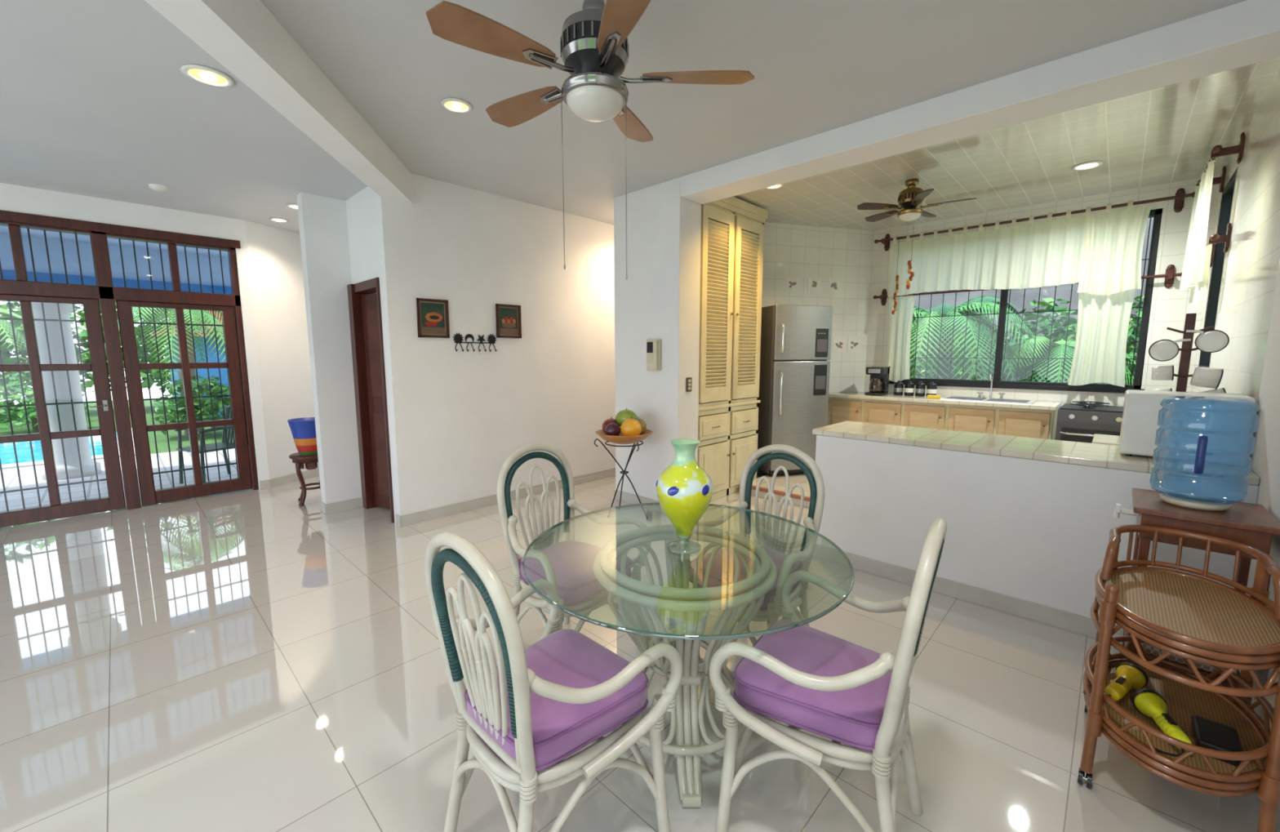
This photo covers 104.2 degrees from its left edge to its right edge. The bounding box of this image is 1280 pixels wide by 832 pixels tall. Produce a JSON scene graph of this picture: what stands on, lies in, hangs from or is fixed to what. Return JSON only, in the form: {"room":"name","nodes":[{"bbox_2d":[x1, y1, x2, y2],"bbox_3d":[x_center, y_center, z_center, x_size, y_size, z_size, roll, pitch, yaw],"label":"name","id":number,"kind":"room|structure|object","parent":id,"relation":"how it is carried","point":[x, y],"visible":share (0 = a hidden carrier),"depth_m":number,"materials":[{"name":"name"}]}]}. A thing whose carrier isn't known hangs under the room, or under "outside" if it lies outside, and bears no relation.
{"room":"dining room","nodes":[
{"label":"dining room","id":0,"kind":"room"},
{"bbox_2d":[0,225,228,257],"bbox_3d":[-6.692,-2.038,4.796,2.600,0.140,14.000,7,10,43],"label":"ceiling slab","id":1,"kind":"structure","parent":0,"point":[3,229],"depth_m":6.11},
{"bbox_2d":[0,232,231,286],"bbox_3d":[-7.505,-1.862,5.601,0.250,0.410,14.000,7,10,43],"label":"transom window","id":2,"kind":"structure","parent":1,"relation":"attached to","point":[38,245],"depth_m":6.33,"materials":[{"name":"glass"}]},
{"bbox_2d":[0,228,225,293],"bbox_3d":[-5.350,-1.396,4.329,0.012,0.460,2.680,7,10,43],"label":"bars","id":3,"kind":"object","parent":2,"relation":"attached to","point":[28,233],"depth_m":4.75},
{"bbox_2d":[0,269,231,294],"bbox_3d":[-7.505,-1.574,5.637,0.350,0.170,14.000,7,10,43],"label":"fascia","id":4,"kind":"object","parent":2,"relation":"attached to","point":[7,274],"depth_m":6.33,"materials":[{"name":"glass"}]},
{"bbox_2d":[0,182,269,489],"bbox_3d":[-5.869,-0.498,3.799,0.180,3.050,4.730,7,10,43],"label":"wall","id":5,"kind":"structure","parent":0,"point":[17,198],"depth_m":4.88,"materials":[{"name":"white paint"}]},
{"bbox_2d":[0,301,122,510],"bbox_3d":[-5.367,-0.059,4.478,0.013,1.970,0.870,7,10,43],"label":"security bars","id":6,"kind":"object","parent":5,"relation":"attached to","point":[11,318],"visible":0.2,"depth_m":4.50,"materials":[{"name":"black metal"}]},
{"bbox_2d":[0,293,125,527],"bbox_3d":[-5.316,-0.055,4.430,0.090,1.997,0.870,7,10,43],"label":"door","id":7,"kind":"structure","parent":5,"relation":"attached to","point":[56,509],"depth_m":4.52,"materials":[{"name":"brown wood"}]},
{"bbox_2d":[0,209,258,509],"bbox_3d":[-5.328,-0.382,4.358,0.175,2.680,3.080,7,10,43],"label":"trim","id":8,"kind":"structure","parent":5,"relation":"attached to","point":[104,291],"depth_m":4.71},
{"bbox_2d":[115,300,252,505],"bbox_3d":[-4.639,-0.143,5.133,0.090,1.997,0.870,7,10,43],"label":"door","id":9,"kind":"structure","parent":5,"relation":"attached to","point":[148,495],"depth_m":5.08,"materials":[{"name":"brown wood"}]},
{"bbox_2d":[133,306,236,488],"bbox_3d":[-4.690,-0.146,5.181,0.013,1.970,0.870,7,10,43],"label":"security bars","id":10,"kind":"object","parent":5,"relation":"attached to","point":[140,312],"visible":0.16,"depth_m":5.15,"materials":[{"name":"black metal"}]},
{"bbox_2d":[0,0,367,233],"bbox_3d":[-3.030,-1.664,1.630,7.900,0.099,5.450,7,10,43],"label":"ceiling","id":11,"kind":"structure","parent":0,"point":[96,100],"depth_m":3.08,"materials":[{"name":"paint"}]},
{"bbox_2d":[180,63,234,88],"bbox_3d":[-2.188,-1.714,2.526,0.210,0.021,0.210,7,10,43],"label":"recessed light","id":12,"kind":"object","parent":11,"relation":"in","point":[206,75],"visible":1,"depth_m":2.51,"materials":[{"name":"white plastic"}]},
{"bbox_2d":[144,0,413,204],"bbox_3d":[-1.566,-1.514,1.019,4.918,0.243,4.145,7,10,43],"label":"ceiling beam","id":13,"kind":"object","parent":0,"point":[244,37],"depth_m":2.41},
{"bbox_2d":[244,220,318,479],"bbox_3d":[-4.110,-0.764,5.935,0.169,3.050,1.004,2,7,16],"label":"wall alcove","id":14,"kind":"structure","parent":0,"point":[274,254],"depth_m":5.68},
{"bbox_2d":[269,467,319,488],"bbox_3d":[-4.030,0.705,6.073,0.018,0.100,0.980,2,7,16],"label":"baseboard","id":15,"kind":"structure","parent":14,"relation":"attached to","point":[279,481],"depth_m":5.84,"materials":[{"name":"stone"}]},
{"bbox_2d":[296,191,376,503],"bbox_3d":[-2.196,-0.699,5.408,0.150,3.050,2.350,7,10,43],"label":"wall","id":16,"kind":"structure","parent":0,"point":[322,220],"depth_m":4.61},
{"bbox_2d":[320,497,363,514],"bbox_3d":[-2.888,0.856,4.861,0.165,0.100,0.368,7,10,43],"label":"baseboard","id":17,"kind":"structure","parent":16,"relation":"attached to","point":[348,504],"depth_m":4.77,"materials":[{"name":"stone"}]},
{"bbox_2d":[346,186,378,284],"bbox_3d":[-2.414,-1.656,4.432,0.710,0.910,0.120,7,10,43],"label":"wall","id":18,"kind":"structure","parent":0,"point":[360,207],"depth_m":4.38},
{"bbox_2d":[346,277,394,522],"bbox_3d":[-2.401,-0.144,4.634,0.708,2.140,0.238,7,10,43],"label":"interior door","id":19,"kind":"structure","parent":18,"relation":"in","point":[364,304],"depth_m":4.70,"materials":[{"name":"brown wood"}]},
{"bbox_2d":[373,173,615,523],"bbox_3d":[-0.279,-0.793,6.163,0.150,3.050,5.400,7,10,43],"label":"wall","id":20,"kind":"structure","parent":0,"point":[455,418],"depth_m":4.81,"materials":[{"name":"white paint"}]},
{"bbox_2d":[416,297,449,337],"bbox_3d":[-1.824,-0.860,4.398,0.024,0.336,0.276,7,10,43],"label":"framed picture","id":21,"kind":"object","parent":20,"relation":"attached to","point":[433,314],"visible":1,"depth_m":4.39,"materials":[{"name":"paper"}]},
{"bbox_2d":[453,333,497,351],"bbox_3d":[-1.544,-0.694,4.704,0.037,0.171,0.445,7,10,43],"label":"key hook rack","id":22,"kind":"object","parent":20,"relation":"attached to","point":[458,338],"visible":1,"depth_m":4.69,"materials":[{"name":"black metal"}]},
{"bbox_2d":[395,466,615,527],"bbox_3d":[-0.321,0.684,6.239,0.098,0.100,5.215,7,10,43],"label":"baseboard","id":23,"kind":"structure","parent":20,"relation":"attached to","point":[419,517],"depth_m":4.85,"materials":[{"name":"stone"}]},
{"bbox_2d":[495,303,521,337],"bbox_3d":[-1.300,-0.938,4.940,0.024,0.326,0.271,7,10,43],"label":"framed picture","id":24,"kind":"object","parent":20,"relation":"attached to","point":[508,322],"visible":1,"depth_m":4.94,"materials":[{"name":"brown wood"}]},
{"bbox_2d":[498,306,518,335],"bbox_3d":[-1.303,-0.938,4.944,0.015,0.280,0.225,7,10,43],"label":"painting","id":25,"kind":"object","parent":24,"relation":"attached to","point":[508,315],"depth_m":4.94},
{"bbox_2d":[0,472,1275,831],"bbox_3d":[-1.120,1.119,3.553,7.600,0.100,10.650,7,10,43],"label":"floor","id":26,"kind":"structure","parent":0,"point":[248,660],"depth_m":2.22,"materials":[{"name":"tile"}]},
{"bbox_2d":[288,452,320,506],"bbox_3d":[-3.338,0.631,5.077,0.356,0.507,0.356,7,10,43],"label":"stool","id":27,"kind":"object","parent":26,"relation":"on","point":[310,461],"visible":0.5,"depth_m":4.95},
{"bbox_2d":[287,417,317,454],"bbox_3d":[-3.338,0.205,5.024,0.330,0.350,0.330,7,10,43],"label":"pot","id":28,"kind":"object","parent":27,"relation":"on","point":[303,429],"visible":0.67,"depth_m":4.92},
{"bbox_2d":[424,531,683,831],"bbox_3d":[-0.286,0.799,1.512,0.640,1.047,0.553,7,10,43],"label":"dining chair","id":29,"kind":"object","parent":26,"relation":"on","point":[520,717],"visible":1,"depth_m":1.37,"materials":[{"name":"paint"}]},
{"bbox_2d":[464,628,648,772],"bbox_3d":[-0.264,0.842,1.541,0.440,0.124,0.458,7,10,43],"label":"seat cushion","id":30,"kind":"object","parent":29,"relation":"on","point":[567,657],"depth_m":1.41,"materials":[{"name":"purple fabric"}]},
{"bbox_2d":[496,443,651,649],"bbox_3d":[-0.354,0.683,2.446,0.553,1.047,0.640,6,9,41],"label":"dining chair","id":31,"kind":"object","parent":26,"relation":"on","point":[567,564],"visible":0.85,"depth_m":2.42,"materials":[{"name":"paint"}]},
{"bbox_2d":[519,540,631,605],"bbox_3d":[-0.330,0.731,2.430,0.458,0.124,0.440,6,9,41],"label":"seat cushion","id":32,"kind":"object","parent":31,"relation":"on","point":[571,561],"depth_m":2.30,"materials":[{"name":"purple fabric"}]},
{"bbox_2d":[594,408,653,518],"bbox_3d":[-0.142,0.434,4.571,0.524,1.013,0.529,7,10,43],"label":"stand","id":33,"kind":"object","parent":26,"relation":"on","point":[633,429],"visible":0.99,"depth_m":4.43,"materials":[{"name":"black metal"}]},
{"bbox_2d":[595,429,653,444],"bbox_3d":[-0.144,0.190,4.539,0.524,0.100,0.524,7,10,43],"label":"bowl","id":34,"kind":"object","parent":33,"relation":"on","point":[619,437],"depth_m":4.39,"materials":[{"name":"orange ceramic"}]},
{"bbox_2d":[522,502,854,807],"bbox_3d":[0.170,0.887,1.982,1.219,0.754,1.219,-5,9,-37],"label":"dining table","id":35,"kind":"object","parent":26,"relation":"on","point":[683,603],"visible":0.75,"depth_m":1.80,"materials":[{"name":"clear glass"}]},
{"bbox_2d":[655,438,712,552],"bbox_3d":[0.170,0.303,1.908,0.218,0.420,0.218,7,10,43],"label":"glass vase","id":36,"kind":"object","parent":35,"relation":"on","point":[684,490],"visible":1,"depth_m":1.84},
{"bbox_2d":[697,196,768,501],"bbox_3d":[0.780,-0.673,5.295,0.552,3.034,1.204,7,10,43],"label":"pantry cabinet","id":37,"kind":"object","parent":26,"relation":"on","point":[732,228],"visible":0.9,"depth_m":5.08,"materials":[{"name":"beige paint"}]},
{"bbox_2d":[671,444,824,644],"bbox_3d":[0.545,0.688,2.410,0.553,1.047,0.640,-7,10,-44],"label":"dining chair","id":38,"kind":"object","parent":26,"relation":"on","point":[722,569],"visible":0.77,"depth_m":2.42,"materials":[{"name":"paint"}]},
{"bbox_2d":[688,545,801,610],"bbox_3d":[0.522,0.736,2.393,0.458,0.124,0.440,-7,10,-44],"label":"seat cushion","id":39,"kind":"object","parent":38,"relation":"on","point":[722,569],"depth_m":2.32,"materials":[{"name":"purple fabric"}]},
{"bbox_2d":[709,517,946,831],"bbox_3d":[0.609,0.791,1.580,0.553,1.047,0.640,5,9,35],"label":"dining chair","id":40,"kind":"object","parent":26,"relation":"on","point":[804,677],"visible":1,"depth_m":1.44,"materials":[{"name":"paint"}]},
{"bbox_2d":[733,619,892,751],"bbox_3d":[0.582,0.834,1.605,0.458,0.124,0.440,5,9,35],"label":"seat cushion","id":41,"kind":"object","parent":40,"relation":"on","point":[852,717],"depth_m":1.48,"materials":[{"name":"purple fabric"}]},
{"bbox_2d":[1077,524,1279,831],"bbox_3d":[1.875,0.884,1.745,0.494,0.815,0.769,7,10,43],"label":"cart","id":42,"kind":"object","parent":26,"relation":"on","point":[1188,616],"visible":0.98,"depth_m":1.66,"materials":[{"name":"wicker"}]},
{"bbox_2d":[1083,662,1148,701],"bbox_3d":[1.758,0.990,1.845,0.260,0.089,0.096,-3,8,-24],"label":"flashlight","id":43,"kind":"object","parent":42,"relation":"in","point":[1129,676],"visible":0.95,"depth_m":1.84,"materials":[{"name":"plastic"}]},
{"bbox_2d":[1130,688,1191,756],"bbox_3d":[1.720,1.014,1.648,0.096,0.089,0.259,4,8,30],"label":"flashlight","id":44,"kind":"object","parent":42,"relation":"in","point":[1148,702],"visible":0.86,"depth_m":1.69,"materials":[{"name":"plastic"}]},
{"bbox_2d":[1190,715,1243,766],"bbox_3d":[1.855,1.042,1.605,0.100,0.045,0.160,7,10,43],"label":"box","id":45,"kind":"object","parent":42,"relation":"in","point":[1206,733],"visible":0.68,"depth_m":1.59,"materials":[{"name":"black plastic"}]},
{"bbox_2d":[1112,488,1279,697],"bbox_3d":[2.296,0.804,2.140,0.446,0.875,0.420,7,10,43],"label":"side table","id":46,"kind":"object","parent":26,"relation":"on","point":[1252,525],"visible":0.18,"depth_m":1.99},
{"bbox_2d":[1112,502,1138,517],"bbox_3d":[2.165,0.429,2.220,0.082,0.060,0.040,7,10,43],"label":"faucet","id":47,"kind":"object","parent":46,"relation":"on","point":[1118,510],"depth_m":2.22,"materials":[{"name":"white plastic"}]},
{"bbox_2d":[1140,642,1237,675],"bbox_3d":[2.317,0.914,2.134,0.322,0.174,0.322,7,10,43],"label":"wicker basket","id":48,"kind":"object","parent":46,"relation":"on","point":[1150,650],"depth_m":2.04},
{"bbox_2d":[1150,395,1260,511],"bbox_3d":[2.299,0.150,2.042,0.270,0.445,0.291,7,10,43],"label":"water jug","id":49,"kind":"object","parent":46,"relation":"on","point":[1186,500],"depth_m":2.01,"materials":[{"name":"blue plastic"}]},
{"bbox_2d":[613,177,701,501],"bbox_3d":[0.151,-0.628,4.843,0.830,3.050,0.310,7,10,43],"label":"wall","id":50,"kind":"structure","parent":0,"point":[660,297],"depth_m":4.63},
{"bbox_2d":[646,338,661,370],"bbox_3d":[0.117,-0.565,4.618,0.160,0.290,0.069,7,10,43],"label":"intercom","id":51,"kind":"object","parent":50,"relation":"attached to","point":[653,345],"depth_m":4.58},
{"bbox_2d":[680,0,1279,204],"bbox_3d":[1.662,-1.859,3.235,3.350,0.210,0.310,7,10,43],"label":"header","id":52,"kind":"object","parent":50,"relation":"attached to","point":[1245,33],"depth_m":2.69,"materials":[{"name":"paint"}]},
{"bbox_2d":[260,0,1246,224],"bbox_3d":[-1.319,-2.015,3.354,8.150,0.170,10.650,7,10,43],"label":"ceiling","id":53,"kind":"structure","parent":0,"point":[816,66],"depth_m":2.65,"materials":[{"name":"paint"}]},
{"bbox_2d":[440,97,472,113],"bbox_3d":[-1.113,-1.877,3.027,0.182,0.021,0.182,7,10,43],"label":"recessed light","id":54,"kind":"object","parent":53,"relation":"in","point":[455,104],"visible":1,"depth_m":3.02,"materials":[{"name":"white plastic"}]},
{"bbox_2d":[426,0,754,279],"bbox_3d":[-0.224,-1.163,2.026,1.199,1.192,1.206,7,10,43],"label":"ceiling fan","id":55,"kind":"object","parent":53,"relation":"hanging from","point":[594,45],"depth_m":1.90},
{"bbox_2d":[1071,160,1102,170],"bbox_3d":[3.699,-2.064,4.125,0.196,0.021,0.196,7,10,43],"label":"recessed light","id":56,"kind":"object","parent":53,"relation":"in","point":[1088,165],"visible":1,"depth_m":4.11,"materials":[{"name":"white plastic"}]},
{"bbox_2d":[739,471,813,507],"bbox_3d":[3.066,0.829,5.058,3.359,0.102,2.235,7,10,43],"label":"step","id":57,"kind":"structure","parent":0,"point":[780,486],"depth_m":5.28,"materials":[{"name":"tile"}]},
{"bbox_2d":[757,304,832,475],"bbox_3d":[1.769,-0.295,5.863,0.720,1.930,0.620,-2,7,-16],"label":"refrigerator","id":58,"kind":"object","parent":57,"relation":"on","point":[795,352],"visible":0.82,"depth_m":5.61,"materials":[{"name":"grey metal"}]},
{"bbox_2d":[826,391,1061,439],"bbox_3d":[3.353,0.227,5.853,2.338,0.897,0.590,7,10,43],"label":"base cabinet","id":59,"kind":"object","parent":57,"relation":"on","point":[1037,420],"visible":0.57,"depth_m":5.45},
{"bbox_2d":[864,365,890,395],"bbox_3d":[2.914,-0.432,6.092,0.226,0.350,0.255,7,10,43],"label":"coffee maker","id":60,"kind":"object","parent":59,"relation":"on","point":[879,375],"visible":1,"depth_m":6.03,"materials":[{"name":"black plastic"}]},
{"bbox_2d":[828,391,1061,410],"bbox_3d":[3.353,-0.197,5.800,2.338,0.042,0.590,7,10,43],"label":"countertop","id":61,"kind":"structure","parent":59,"relation":"on","point":[1038,405],"depth_m":5.44,"materials":[{"name":"tile"}]},
{"bbox_2d":[1055,400,1123,443],"bbox_3d":[4.228,0.375,4.447,0.800,0.950,0.685,7,10,43],"label":"gas stove","id":62,"kind":"object","parent":57,"relation":"on","point":[1079,421],"visible":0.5,"depth_m":4.37,"materials":[{"name":"grey metal"}]},
{"bbox_2d":[1059,400,1123,413],"bbox_3d":[4.257,-0.075,4.421,0.780,0.050,0.580,7,10,43],"label":"cooktop","id":63,"kind":"object","parent":62,"relation":"in","point":[1082,406],"depth_m":4.44,"materials":[{"name":"black metal"}]},
{"bbox_2d":[1091,433,1119,445],"bbox_3d":[3.157,0.640,3.110,0.570,0.960,0.430,7,10,43],"label":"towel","id":64,"kind":"object","parent":62,"relation":"hanging from","point":[1097,438],"visible":0.11,"depth_m":3.16,"materials":[{"name":"beige fabric"}]},
{"bbox_2d":[756,222,873,473],"bbox_3d":[1.848,-0.808,6.284,2.380,3.050,0.150,-2,7,-16],"label":"wall","id":65,"kind":"structure","parent":0,"point":[805,251],"depth_m":6.25,"materials":[{"name":"tile"}]},
{"bbox_2d":[786,275,800,292],"bbox_3d":[1.879,-1.618,6.111,0.190,0.190,0.003,-2,7,-16],"label":"tile","id":66,"kind":"structure","parent":65,"relation":"attached to","point":[795,288],"depth_m":6.11,"materials":[{"name":"ceramic"}]},
{"bbox_2d":[807,276,821,293],"bbox_3d":[2.167,-1.628,6.192,0.190,0.190,0.003,-2,7,-16],"label":"tile","id":67,"kind":"structure","parent":65,"relation":"attached to","point":[817,289],"depth_m":6.19,"materials":[{"name":"tile"}]},
{"bbox_2d":[828,277,841,293],"bbox_3d":[2.456,-1.638,6.274,0.190,0.190,0.003,-2,7,-16],"label":"tile","id":68,"kind":"structure","parent":65,"relation":"attached to","point":[831,280],"depth_m":6.27,"materials":[{"name":"ceramic"}]},
{"bbox_2d":[832,337,845,351],"bbox_3d":[2.552,-0.917,6.391,0.190,0.190,0.003,-2,7,-16],"label":"tile","id":69,"kind":"structure","parent":65,"relation":"attached to","point":[835,340],"depth_m":6.39,"materials":[{"name":"ceramic"}]},
{"bbox_2d":[847,337,861,351],"bbox_3d":[2.773,-0.925,6.453,0.190,0.190,0.003,-2,7,-16],"label":"tile","id":70,"kind":"structure","parent":65,"relation":"attached to","point":[855,348],"depth_m":6.45,"materials":[{"name":"tile"}]},
{"bbox_2d":[940,373,1036,404],"bbox_3d":[3.768,-0.309,5.393,0.800,0.278,0.440,7,10,43],"label":"sink","id":71,"kind":"object","parent":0,"point":[979,398],"depth_m":5.42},
{"bbox_2d":[733,57,1279,231],"bbox_3d":[2.613,-2.195,4.597,4.200,0.120,3.400,7,10,43],"label":"ceiling kitchen","id":72,"kind":"structure","parent":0,"point":[1167,134],"depth_m":4.04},
{"bbox_2d":[857,178,976,261],"bbox_3d":[2.487,-1.770,4.552,0.946,0.712,0.931,7,10,43],"label":"ceiling fan","id":73,"kind":"object","parent":72,"relation":"hanging from","point":[908,199],"depth_m":4.47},
{"bbox_2d":[815,435,1258,625],"bbox_3d":[2.232,0.652,3.201,2.050,0.915,0.600,7,10,43],"label":"wall","id":74,"kind":"structure","parent":0,"point":[1033,531],"depth_m":2.92,"materials":[{"name":"white paint"}]},
{"bbox_2d":[813,543,1123,644],"bbox_3d":[2.221,1.056,3.252,2.067,0.100,0.615,7,10,43],"label":"baseboard","id":75,"kind":"structure","parent":74,"relation":"attached to","point":[1073,622],"depth_m":3.00,"materials":[{"name":"stone"}]},
{"bbox_2d":[812,420,1260,484],"bbox_3d":[2.229,0.175,3.161,2.079,0.039,0.635,7,10,43],"label":"countertop","id":76,"kind":"structure","parent":74,"relation":"on","point":[1095,455],"depth_m":2.93,"materials":[{"name":"tile"}]},
{"bbox_2d":[1119,389,1255,466],"bbox_3d":[2.850,0.049,2.632,0.441,0.340,0.326,7,10,43],"label":"microwave","id":77,"kind":"object","parent":76,"relation":"on","point":[1227,424],"visible":0.96,"depth_m":2.51,"materials":[{"name":"plastic"}]},
{"bbox_2d":[1148,313,1229,393],"bbox_3d":[3.144,-0.201,2.868,0.336,0.768,0.245,7,10,43],"label":"mug tree","id":78,"kind":"object","parent":76,"relation":"on","point":[1210,340],"visible":0.72,"depth_m":2.86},
{"bbox_2d":[1151,364,1173,380],"bbox_3d":[3.046,-0.252,2.905,0.093,0.091,0.127,7,10,43],"label":"enamel mug","id":79,"kind":"object","parent":78,"relation":"on","point":[1159,372],"depth_m":2.89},
{"bbox_2d":[1190,367,1223,389],"bbox_3d":[3.164,-0.211,2.783,0.116,0.121,0.153,7,10,43],"label":"enamel mug","id":80,"kind":"object","parent":78,"relation":"on","point":[1206,377],"depth_m":2.76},
{"bbox_2d":[1200,387,1226,393],"bbox_3d":[3.192,-0.099,2.770,0.115,0.118,0.143,7,10,43],"label":"enamel mug","id":81,"kind":"object","parent":78,"relation":"on","point":[1219,390],"depth_m":2.76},
{"bbox_2d":[864,174,1220,439],"bbox_3d":[4.056,-0.721,5.587,2.920,3.050,0.150,7,10,43],"label":"wall","id":82,"kind":"structure","parent":0,"point":[1169,306],"depth_m":4.91,"materials":[{"name":"paint"}]},
{"bbox_2d":[888,208,1163,392],"bbox_3d":[4.026,-1.167,5.508,2.330,1.714,0.125,7,10,43],"label":"frame","id":83,"kind":"object","parent":82,"relation":"attached to","point":[1157,214],"visible":0.56,"depth_m":5.13,"materials":[{"name":"black metal"}]},
{"bbox_2d":[910,217,1151,384],"bbox_3d":[4.090,-1.188,5.573,2.270,1.680,0.009,7,10,43],"label":"security bars","id":84,"kind":"object","parent":82,"relation":"attached to","point":[1145,259],"visible":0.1,"depth_m":5.54,"materials":[{"name":"black metal"}]},
{"bbox_2d":[873,187,1195,386],"bbox_3d":[3.913,-1.244,5.394,2.698,1.836,0.230,7,10,43],"label":"window curtain","id":85,"kind":"object","parent":82,"relation":"attached to","point":[1101,253],"visible":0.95,"depth_m":5.03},
{"bbox_2d":[1191,69,1279,730],"bbox_3d":[1.556,-0.123,0.786,0.150,3.050,10.600,7,10,43],"label":"wall","id":86,"kind":"structure","parent":0,"point":[1252,256],"depth_m":2.70,"materials":[{"name":"paint"}]},
{"bbox_2d":[1179,132,1245,318],"bbox_3d":[4.441,-1.402,3.912,0.180,1.256,1.088,7,10,43],"label":"window curtain","id":87,"kind":"object","parent":86,"relation":"hanging from","point":[1198,256],"visible":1,"depth_m":3.74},
{"bbox_2d":[1198,167,1237,367],"bbox_3d":[4.630,-1.096,3.943,0.099,1.508,0.758,7,10,43],"label":"frame","id":88,"kind":"object","parent":86,"relation":"attached to","point":[1228,192],"visible":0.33,"depth_m":4.17,"materials":[{"name":"black metal"}]},
{"label":"outside","id":89,"kind":"structure","parent":0,"visible":0},
{"bbox_2d":[0,400,132,435],"bbox_3d":[-20.761,0.818,6.295,9.490,0.120,20.200,7,10,43],"label":"lawn","id":90,"kind":"structure","parent":89,"point":[93,412],"depth_m":10.81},
{"bbox_2d":[0,303,27,361],"bbox_3d":[-14.105,-1.110,10.178,2.976,2.769,2.857,7,10,43],"label":"palm tree","id":91,"kind":"object","parent":90,"relation":"on","point":[3,325],"visible":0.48,"depth_m":10.62,"materials":[{"name":"green plant"}]},
{"bbox_2d":[0,300,32,396],"bbox_3d":[-15.544,-1.774,11.836,2.821,3.655,2.818,7,10,43],"label":"hedge","id":92,"kind":"object","parent":90,"relation":"on","point":[6,354],"visible":0.16,"depth_m":11.80,"materials":[{"name":"green plant"}]},
{"bbox_2d":[0,371,89,432],"bbox_3d":[-11.873,-0.336,9.736,1.448,1.320,1.489,7,10,43],"label":"shrub","id":93,"kind":"object","parent":90,"relation":"on","point":[12,392],"visible":0.31,"depth_m":9.48,"materials":[{"name":"green plant"}]},
{"bbox_2d":[69,300,174,392],"bbox_3d":[-13.964,-2.018,13.467,2.728,3.736,2.843,7,10,43],"label":"hedge","id":94,"kind":"object","parent":90,"relation":"on","point":[86,358],"visible":0.09,"depth_m":13.05,"materials":[{"name":"green plant"}]},
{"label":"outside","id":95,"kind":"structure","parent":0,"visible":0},
{"bbox_2d":[143,400,233,453],"bbox_3d":[-5.526,-0.802,19.307,13.400,0.120,19.790,7,10,43],"label":"lawn","id":96,"kind":"structure","parent":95,"point":[162,439],"depth_m":9.22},
{"bbox_2d":[104,306,226,435],"bbox_3d":[-8.482,-0.903,9.267,2.081,2.585,2.106,-3,8,-22],"label":"coconut palm","id":97,"kind":"object","parent":96,"relation":"on","point":[207,317],"visible":0.3,"depth_m":9.15,"materials":[{"name":"green plant"}]},
{"bbox_2d":[143,310,229,417],"bbox_3d":[-9.652,-1.495,12.244,3.200,2.999,3.500,7,10,43],"label":"pavilion","id":98,"kind":"object","parent":96,"relation":"on","point":[202,372],"visible":0.08,"depth_m":10.87,"materials":[{"name":"paint"}]},
{"bbox_2d":[152,374,231,436],"bbox_3d":[-8.194,-0.203,9.256,1.346,1.175,1.277,7,10,43],"label":"shrub","id":99,"kind":"object","parent":96,"relation":"on","point":[171,411],"visible":0.64,"depth_m":9.04,"materials":[{"name":"green plant"}]},
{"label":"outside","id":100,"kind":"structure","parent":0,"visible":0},
{"bbox_3d":[6.897,0.812,6.346,22.590,0.120,3.890,7,10,43],"label":"lawn","id":101,"kind":"structure","parent":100,"visible":0},
{"bbox_2d":[909,304,1005,380],"bbox_3d":[5.329,-0.908,9.533,2.821,2.506,1.073,7,10,43],"label":"palm tree","id":102,"kind":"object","parent":101,"relation":"on","point":[958,367],"depth_m":8.86,"materials":[{"name":"green plant"}]},
{"bbox_2d":[910,295,1035,381],"bbox_3d":[4.471,-0.613,7.699,2.607,2.399,2.278,7,10,43],"label":"areca palm","id":103,"kind":"object","parent":101,"relation":"on","point":[947,327],"visible":0.55,"depth_m":7.03,"materials":[{"name":"green plant"}]},
{"bbox_2d":[982,336,1136,384],"bbox_3d":[5.993,-0.200,7.090,2.066,1.880,1.851,-3,8,-24],"label":"areca palm","id":104,"kind":"object","parent":101,"relation":"on","point":[1057,349],"visible":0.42,"depth_m":6.87,"materials":[{"name":"green plant"}]},
{"bbox_2d":[991,295,1144,383],"bbox_3d":[7.067,-0.653,7.731,2.713,2.445,1.131,7,10,43],"label":"tree","id":105,"kind":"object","parent":101,"relation":"on","point":[1058,333],"depth_m":7.92,"materials":[{"name":"green plant"}]},
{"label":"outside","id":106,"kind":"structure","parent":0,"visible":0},
{"bbox_2d":[0,427,135,469],"bbox_3d":[-11.771,0.834,6.004,3.890,0.140,8.200,7,10,43],"label":"swimming pool","id":107,"kind":"object","parent":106,"point":[7,456],"visible":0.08,"depth_m":7.88,"materials":[{"name":"liquid"}]},
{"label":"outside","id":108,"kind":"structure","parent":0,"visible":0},
{"bbox_2d":[910,217,1153,384],"bbox_3d":[6.180,-1.450,9.618,16.500,3.700,0.200,7,10,43],"label":"sky","id":109,"kind":"structure","parent":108,"point":[1063,291],"depth_m":8.76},
{"bbox_3d":[1.062,-0.809,6.292,0.130,3.050,3.060,7,10,43],"label":"wall","id":110,"kind":"structure","parent":0,"visible":0},
{"bbox_2d":[613,488,665,513],"bbox_3d":[1.185,0.701,6.100,0.866,0.100,3.335,7,10,43],"label":"baseboard","id":111,"kind":"structure","parent":110,"relation":"attached to","point":[627,497],"depth_m":4.97,"materials":[{"name":"stone"}]},
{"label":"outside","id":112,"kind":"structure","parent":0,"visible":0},
{"bbox_2d":[0,448,237,511],"bbox_3d":[-7.053,0.896,5.510,3.600,0.100,14.000,7,10,43],"label":"ground","id":113,"kind":"structure","parent":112,"point":[11,477],"depth_m":6.07,"materials":[{"name":"concrete"}]},
{"bbox_2d":[17,301,101,479],"bbox_3d":[-7.156,-0.393,6.145,0.500,2.300,0.500,7,10,43],"label":"porch column","id":114,"kind":"structure","parent":113,"relation":"on","point":[51,309],"depth_m":6.07,"materials":[{"name":"paint"}]},
{"bbox_2d":[174,404,235,484],"bbox_3d":[-5.087,0.322,6.003,0.540,0.922,0.608,3,8,24],"label":"patio chair","id":115,"kind":"object","parent":113,"relation":"on","point":[210,447],"visible":0.44,"depth_m":5.87,"materials":[{"name":"green plastic"}]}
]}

